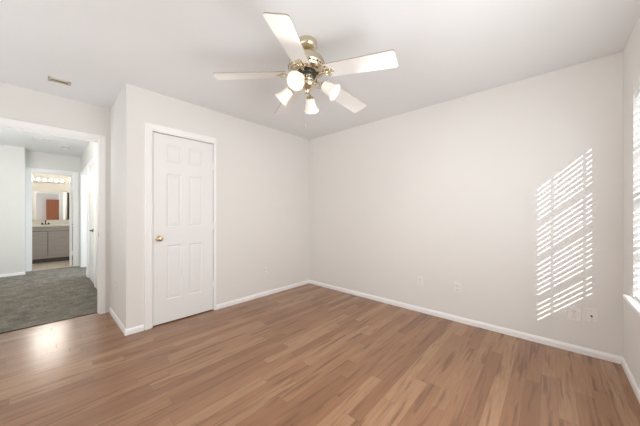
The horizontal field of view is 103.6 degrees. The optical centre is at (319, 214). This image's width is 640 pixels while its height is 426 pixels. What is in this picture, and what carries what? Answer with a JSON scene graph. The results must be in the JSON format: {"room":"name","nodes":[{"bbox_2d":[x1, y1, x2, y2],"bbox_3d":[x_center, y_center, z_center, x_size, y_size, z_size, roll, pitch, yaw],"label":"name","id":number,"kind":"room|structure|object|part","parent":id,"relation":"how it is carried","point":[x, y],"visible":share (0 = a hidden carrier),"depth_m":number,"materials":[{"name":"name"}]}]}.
{"room":"empty bedroom","nodes":[
{"label":"empty bedroom","id":0,"kind":"room"},
{"bbox_2d":[0,144,24,273],"bbox_3d":[-6.346,-0.036,4.568,0.470,2.530,1.300,0,0,42],"label":"wall","id":1,"kind":"structure","parent":0,"point":[12,158],"depth_m":4.78,"materials":[{"name":"paint"}]},
{"bbox_2d":[0,272,25,276],"bbox_3d":[-6.164,1.140,4.410,0.012,0.057,1.312,0,0,42],"label":"baseboard","id":2,"kind":"structure","parent":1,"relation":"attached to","point":[18,273],"depth_m":4.78,"materials":[{"name":"white paint"}]},
{"bbox_2d":[25,151,79,271],"bbox_3d":[-5.764,-0.036,5.465,0.120,2.530,0.810,0,0,42],"label":"wall","id":3,"kind":"structure","parent":0,"point":[39,160],"depth_m":5.39,"materials":[{"name":"paint"}]},
{"bbox_2d":[26,167,78,271],"bbox_3d":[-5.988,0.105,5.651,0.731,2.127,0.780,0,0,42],"label":"door frame","id":4,"kind":"structure","parent":3,"relation":"in","point":[29,171],"depth_m":5.64,"materials":[{"name":"white paint"}]},
{"bbox_2d":[32,173,72,223],"bbox_3d":[-7.402,-0.036,6.148,0.100,2.530,2.210,0,0,42],"label":"wall","id":5,"kind":"structure","parent":0,"point":[36,186],"depth_m":6.56,"materials":[{"name":"paint"}]},
{"bbox_2d":[32,177,64,183],"bbox_3d":[-6.988,-0.886,6.461,0.088,0.124,0.620,0,0,42],"label":"vanity light","id":6,"kind":"object","parent":5,"relation":"attached to","point":[34,179],"visible":0.92,"depth_m":6.47,"materials":[{"name":"white glass"}]},
{"bbox_2d":[32,191,68,219],"bbox_3d":[-7.081,-0.224,6.420,0.008,0.725,1.005,0,0,42],"label":"wall mirror","id":7,"kind":"object","parent":5,"relation":"attached to","point":[45,205],"visible":0.5,"depth_m":6.53,"materials":[{"name":"silver mirror"}]},
{"bbox_2d":[32,221,68,224],"bbox_3d":[-7.058,0.209,6.430,0.022,0.094,1.050,0,0,42],"label":"backsplash","id":8,"kind":"structure","parent":5,"relation":"attached to","point":[33,222],"depth_m":6.51,"materials":[{"name":"beige stone"}]},
{"bbox_2d":[0,82,109,312],"bbox_3d":[-2.426,-0.036,3.224,0.120,2.530,4.840,0,0,42],"label":"wall","id":9,"kind":"structure","parent":0,"point":[16,103],"depth_m":2.73,"materials":[{"name":"paint"}]},
{"bbox_2d":[0,117,105,333],"bbox_3d":[-2.898,0.117,2.695,0.136,2.103,0.913,0,0,42],"label":"door frame","id":10,"kind":"structure","parent":9,"relation":"in","point":[100,140],"depth_m":2.96,"materials":[{"name":"white paint"}]},
{"bbox_2d":[80,88,123,324],"bbox_3d":[-4.286,-0.036,4.734,6.410,2.530,0.138,0,0,42],"label":"wall","id":11,"kind":"structure","parent":0,"point":[117,109],"depth_m":2.77,"materials":[{"name":"paint"}]},
{"bbox_2d":[80,166,86,275],"bbox_3d":[-4.817,0.121,5.220,1.242,2.096,0.135,0,0,42],"label":"door","id":12,"kind":"structure","parent":11,"relation":"in","point":[83,174],"depth_m":5.57,"materials":[{"name":"white paint"}]},
{"bbox_2d":[87,156,94,286],"bbox_3d":[-3.931,0.117,4.389,0.976,2.104,0.168,0,0,42],"label":"door","id":13,"kind":"structure","parent":11,"relation":"in","point":[91,165],"depth_m":4.40,"materials":[{"name":"white paint"}]},
{"bbox_2d":[109,307,125,334],"bbox_3d":[-2.199,1.140,2.727,0.885,0.057,0.012,0,0,42],"label":"baseboard","id":14,"kind":"structure","parent":11,"relation":"attached to","point":[121,326],"depth_m":2.67,"materials":[{"name":"white paint"}]},
{"bbox_2d":[124,83,308,329],"bbox_3d":[-1.076,-0.021,3.407,0.120,2.500,2.508,0,0,42],"label":"wall","id":15,"kind":"structure","parent":0,"point":[262,172],"depth_m":3.32,"materials":[{"name":"paint"}]},
{"bbox_2d":[125,325,143,335],"bbox_3d":[-1.829,1.140,2.485,0.012,0.057,0.155,0,0,42],"label":"baseboard","id":16,"kind":"structure","parent":15,"relation":"attached to","point":[140,328],"depth_m":2.48,"materials":[{"name":"white paint"}]},
{"bbox_2d":[145,122,215,329],"bbox_3d":[-1.554,0.117,2.845,0.173,2.104,0.735,0,0,42],"label":"door","id":17,"kind":"structure","parent":15,"relation":"in","point":[180,165],"depth_m":2.80,"materials":[{"name":"white paint"}]},
{"bbox_2d":[216,280,308,309],"bbox_3d":[-0.729,1.140,3.689,0.012,0.057,1.624,0,0,42],"label":"baseboard","id":18,"kind":"structure","parent":15,"relation":"attached to","point":[244,299],"depth_m":3.53,"materials":[{"name":"white paint"}]},
{"bbox_2d":[263,267,266,274],"bbox_3d":[-0.794,0.814,3.620,0.009,0.114,0.070,0,0,42],"label":"wall outlet","id":19,"kind":"object","parent":15,"relation":"attached to","point":[264,268],"visible":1,"depth_m":3.62,"materials":[{"name":"white plastic"}]},
{"bbox_2d":[0,260,639,425],"bbox_3d":[-2.873,1.197,3.632,9.983,0.064,4.600,0,0,42],"label":"floor","id":20,"kind":"structure","parent":0,"point":[308,354],"depth_m":1.90,"materials":[{"name":"brown wood"}]},
{"bbox_2d":[32,226,72,263],"bbox_3d":[-6.871,0.731,6.259,0.525,0.872,1.050,0,0,42],"label":"bathroom vanity","id":21,"kind":"object","parent":20,"relation":"on","point":[49,244],"visible":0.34,"depth_m":6.17,"materials":[{"name":"grey wood"}]},
{"bbox_3d":[-6.765,0.707,6.001,0.020,0.590,0.372,0,0,42],"label":"cabinet door","id":22,"kind":"part","parent":21,"relation":"part of","materials":[{"name":"grey wood"}]},
{"bbox_2d":[32,221,72,226],"bbox_3d":[-6.864,0.228,6.253,0.547,0.132,1.050,0,0,42],"label":"countertop","id":23,"kind":"structure","parent":21,"relation":"on","point":[34,223],"depth_m":6.40,"materials":[{"name":"beige stone"}]},
{"bbox_3d":[-6.684,0.348,6.089,0.020,0.107,1.050,0,0,42],"label":"rail","id":24,"kind":"part","parent":21,"relation":"part of","materials":[{"name":"grey wood"}]},
{"bbox_3d":[-6.687,1.037,6.091,0.014,0.060,1.050,0,0,42],"label":"rail","id":25,"kind":"part","parent":21,"relation":"part of","materials":[{"name":"grey wood"}]},
{"bbox_3d":[-6.481,0.707,6.311,0.020,0.590,0.448,0,0,42],"label":"cabinet door","id":26,"kind":"part","parent":21,"relation":"part of","materials":[{"name":"grey wood"}]},
{"bbox_2d":[0,0,639,156],"bbox_3d":[-2.866,-1.336,3.625,10.243,0.130,4.840,0,0,42],"label":"ceiling","id":27,"kind":"structure","parent":0,"point":[446,50],"depth_m":1.93,"materials":[{"name":"paint"}]},
{"bbox_2d":[32,137,57,141],"bbox_3d":[-4.762,-1.297,4.368,0.100,0.008,0.300,0,0,42],"label":"ceiling vent","id":28,"kind":"object","parent":27,"relation":"in","point":[32,137],"visible":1,"depth_m":4.35,"materials":[{"name":"white plastic"}]},
{"bbox_2d":[48,76,70,85],"bbox_3d":[-2.478,-1.267,2.398,0.150,0.008,0.090,0,0,-45],"label":"ceiling vent","id":29,"kind":"object","parent":27,"relation":"in","point":[52,79],"visible":1,"depth_m":2.39,"materials":[{"name":"white metal"}]},
{"bbox_2d":[213,12,397,127],"bbox_3d":[-0.066,-0.948,1.873,1.263,0.646,1.230,0,0,42],"label":"ceiling fan","id":30,"kind":"object","parent":27,"relation":"hanging from","point":[305,65],"visible":1,"depth_m":1.74,"materials":[{"name":"white wood"}]},
{"bbox_3d":[-0.496,-0.996,1.804,0.494,0.007,0.142,-6,13,-7],"label":"blade","id":31,"kind":"part","parent":30,"relation":"part of","materials":[{"name":"white wood"}]},
{"bbox_3d":[-0.270,-0.888,1.908,0.140,0.136,0.120,0,0,17],"label":"lamp shade","id":32,"kind":"part","parent":30,"relation":"part of","materials":[{"name":"white glass"}]},
{"bbox_3d":[-0.171,-0.996,1.459,0.142,0.007,0.494,12,8,9],"label":"blade","id":33,"kind":"part","parent":30,"relation":"part of","materials":[{"name":"white wood"}]},
{"bbox_3d":[-0.269,-0.998,2.219,0.142,0.007,0.494,-13,0,-26],"label":"blade","id":34,"kind":"part","parent":30,"relation":"part of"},
{"bbox_3d":[-0.149,-0.888,1.669,0.120,0.136,0.140,0,0,16],"label":"lamp shade","id":35,"kind":"part","parent":30,"relation":"part of","materials":[{"name":"white glass"}]},
{"bbox_3d":[-0.144,-0.908,1.689,0.047,0.065,0.070,0,0,16],"label":"bulb","id":36,"kind":"part","parent":30,"relation":"part of","materials":[{"name":"white glass"}]},
{"bbox_3d":[-0.076,-0.888,2.068,0.120,0.136,0.140,0,0,6],"label":"lamp shade","id":37,"kind":"part","parent":30,"relation":"part of","materials":[{"name":"white glass"}]},
{"bbox_3d":[0.075,-0.888,1.802,0.140,0.136,0.120,0,0,17],"label":"lamp shade","id":38,"kind":"part","parent":30,"relation":"part of","materials":[{"name":"white glass"}]},
{"bbox_3d":[0.196,-0.989,2.131,0.494,0.007,0.142,9,-18,-43],"label":"blade","id":39,"kind":"part","parent":30,"relation":"part of","materials":[{"name":"white wood"}]},
{"bbox_3d":[0.256,-0.987,1.662,0.494,0.007,0.142,8,-8,28],"label":"blade","id":40,"kind":"part","parent":30,"relation":"part of","materials":[{"name":"white wood"}]},
{"bbox_2d":[309,52,622,356],"bbox_3d":[0.807,-0.021,3.468,4.326,2.500,0.120,0,0,42],"label":"wall","id":41,"kind":"structure","parent":0,"point":[512,193],"depth_m":2.53,"materials":[{"name":"paint"}]},
{"bbox_2d":[417,276,422,285],"bbox_3d":[1.203,0.798,3.019,0.070,0.114,0.009,0,0,42],"label":"wall outlet","id":42,"kind":"object","parent":41,"relation":"attached to","point":[419,278],"visible":1,"depth_m":3.02,"materials":[{"name":"white plastic"}]},
{"bbox_2d":[454,282,460,292],"bbox_3d":[1.499,0.797,2.748,0.070,0.114,0.009,0,0,42],"label":"wall outlet","id":43,"kind":"object","parent":41,"relation":"attached to","point":[457,286],"visible":1,"depth_m":2.75,"materials":[{"name":"white plastic"}]},
{"bbox_2d":[309,280,621,363],"bbox_3d":[1.085,1.140,3.125,3.453,0.057,0.012,0,0,42],"label":"baseboard","id":44,"kind":"structure","parent":41,"relation":"attached to","point":[573,348],"depth_m":2.52,"materials":[{"name":"white paint"}]},
{"bbox_2d":[567,306,580,321],"bbox_3d":[2.162,0.847,2.143,0.085,0.114,0.009,0,0,42],"label":"wall outlet","id":45,"kind":"object","parent":41,"relation":"attached to","point":[573,313],"visible":1,"depth_m":2.14,"materials":[{"name":"white plastic"}]},
{"bbox_2d":[585,308,597,323],"bbox_3d":[2.234,0.836,2.072,0.070,0.114,0.016,0,0,42],"label":"cable jack plate","id":46,"kind":"object","parent":41,"relation":"attached to","point":[591,315],"visible":1,"depth_m":2.07,"materials":[{"name":"white plastic"}]},
{"bbox_2d":[623,15,639,388],"bbox_3d":[1.067,-0.021,0.441,0.140,2.500,4.240,0,0,42],"label":"wall","id":47,"kind":"structure","parent":0,"point":[631,53],"depth_m":1.76,"materials":[{"name":"paint"}]},
{"bbox_2d":[621,357,639,402],"bbox_3d":[0.971,1.140,0.448,0.012,0.057,4.120,0,0,42],"label":"baseboard","id":48,"kind":"structure","parent":47,"relation":"attached to","point":[628,373],"depth_m":1.73,"materials":[{"name":"white paint"}]},
{"bbox_2d":[623,294,639,315],"bbox_3d":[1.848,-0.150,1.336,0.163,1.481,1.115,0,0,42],"label":"window sill","id":49,"kind":"structure","parent":47,"relation":"in","point":[634,303],"depth_m":1.63,"materials":[{"name":"white plastic"}]},
{"bbox_2d":[634,75,639,300],"bbox_3d":[1.839,-0.162,1.344,0.065,1.456,0.949,0,0,42],"label":"window blind","id":50,"kind":"object","parent":47,"relation":"attached to","point":[637,82],"visible":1,"depth_m":1.67,"materials":[{"name":"white plastic"}]}
]}

